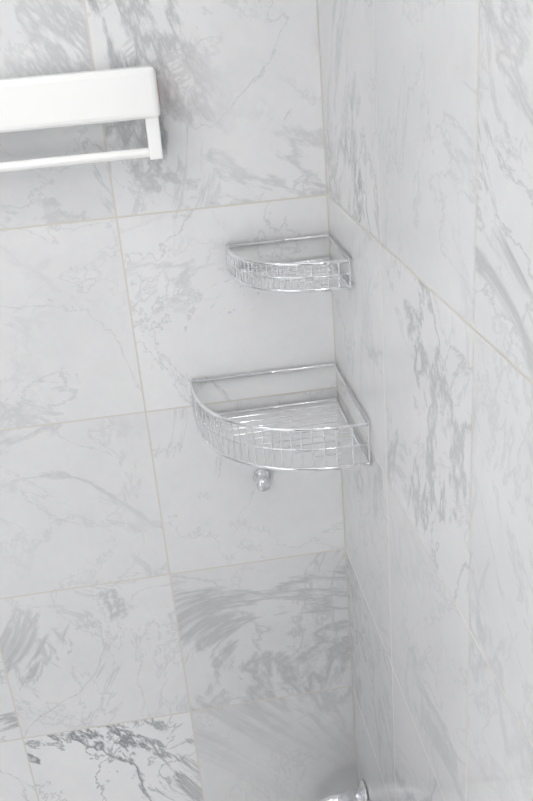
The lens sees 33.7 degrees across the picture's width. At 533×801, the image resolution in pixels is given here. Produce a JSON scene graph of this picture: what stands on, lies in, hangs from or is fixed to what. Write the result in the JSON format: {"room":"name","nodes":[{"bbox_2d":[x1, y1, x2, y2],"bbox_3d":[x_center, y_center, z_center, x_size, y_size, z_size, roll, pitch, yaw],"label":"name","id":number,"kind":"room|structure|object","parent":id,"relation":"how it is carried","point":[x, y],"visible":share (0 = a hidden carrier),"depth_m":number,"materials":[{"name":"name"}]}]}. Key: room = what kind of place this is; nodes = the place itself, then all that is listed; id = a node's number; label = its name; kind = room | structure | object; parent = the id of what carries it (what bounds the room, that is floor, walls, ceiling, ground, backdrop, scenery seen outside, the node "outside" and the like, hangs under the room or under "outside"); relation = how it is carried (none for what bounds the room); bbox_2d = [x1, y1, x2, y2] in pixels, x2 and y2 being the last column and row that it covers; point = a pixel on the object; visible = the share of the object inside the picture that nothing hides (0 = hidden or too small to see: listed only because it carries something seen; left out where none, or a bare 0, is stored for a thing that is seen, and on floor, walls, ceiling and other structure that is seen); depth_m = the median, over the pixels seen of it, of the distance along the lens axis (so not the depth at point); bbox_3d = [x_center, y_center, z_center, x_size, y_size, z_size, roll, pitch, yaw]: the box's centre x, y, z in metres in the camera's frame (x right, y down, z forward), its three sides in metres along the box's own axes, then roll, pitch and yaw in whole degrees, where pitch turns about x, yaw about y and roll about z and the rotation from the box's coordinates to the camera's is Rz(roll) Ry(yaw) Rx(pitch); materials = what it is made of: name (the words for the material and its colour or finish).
{"room":"bathroom","nodes":[
{"label":"bathroom","id":0,"kind":"room"},
{"bbox_2d":[0,0,357,800],"bbox_3d":[-0.623,0.076,1.388,1.760,2.350,0.100,-7,24,-5],"label":"wall","id":1,"kind":"structure","parent":0,"point":[174,616],"depth_m":1.39,"materials":[{"name":"stone"}]},
{"bbox_2d":[0,65,162,172],"bbox_3d":[-0.779,-0.304,1.116,1.293,0.117,0.051,-7,24,-5],"label":"towel rack","id":2,"kind":"object","parent":1,"relation":"attached to","point":[38,102],"visible":1,"depth_m":1.14,"materials":[{"name":"white plastic"}]},
{"bbox_2d":[252,469,269,490],"bbox_3d":[-0.007,0.131,1.428,0.028,0.028,0.033,-7,24,-5],"label":"wall hook","id":3,"kind":"object","parent":1,"relation":"attached to","point":[260,477],"visible":0.98,"depth_m":1.42,"materials":[{"name":"silver metal"}]},
{"bbox_2d":[190,363,371,470],"bbox_3d":[0.013,0.029,1.278,0.229,0.066,0.229,-7,24,-5],"label":"shelf","id":4,"kind":"object","parent":1,"relation":"attached to","point":[197,403],"visible":1,"depth_m":1.25,"materials":[{"name":"silver metal"}]},
{"bbox_2d":[225,233,352,292],"bbox_3d":[0.027,-0.189,1.228,0.154,0.042,0.154,-7,24,-5],"label":"shelf","id":5,"kind":"object","parent":1,"relation":"attached to","point":[231,257],"visible":1,"depth_m":1.19,"materials":[{"name":"silver metal"}]},
{"bbox_2d":[317,0,532,800],"bbox_3d":[0.236,0.146,1.061,0.140,2.350,0.780,-7,24,-5],"label":"wall","id":6,"kind":"structure","parent":0,"point":[428,118],"depth_m":0.85,"materials":[{"name":"stone"}]},
{"bbox_2d":[318,779,368,800],"bbox_3d":[0.121,0.764,1.652,0.134,0.088,0.051,-7,24,-5],"label":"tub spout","id":7,"kind":"object","parent":6,"relation":"attached to","point":[358,794],"visible":1,"depth_m":1.64,"materials":[{"name":"silver metal"}]}
]}

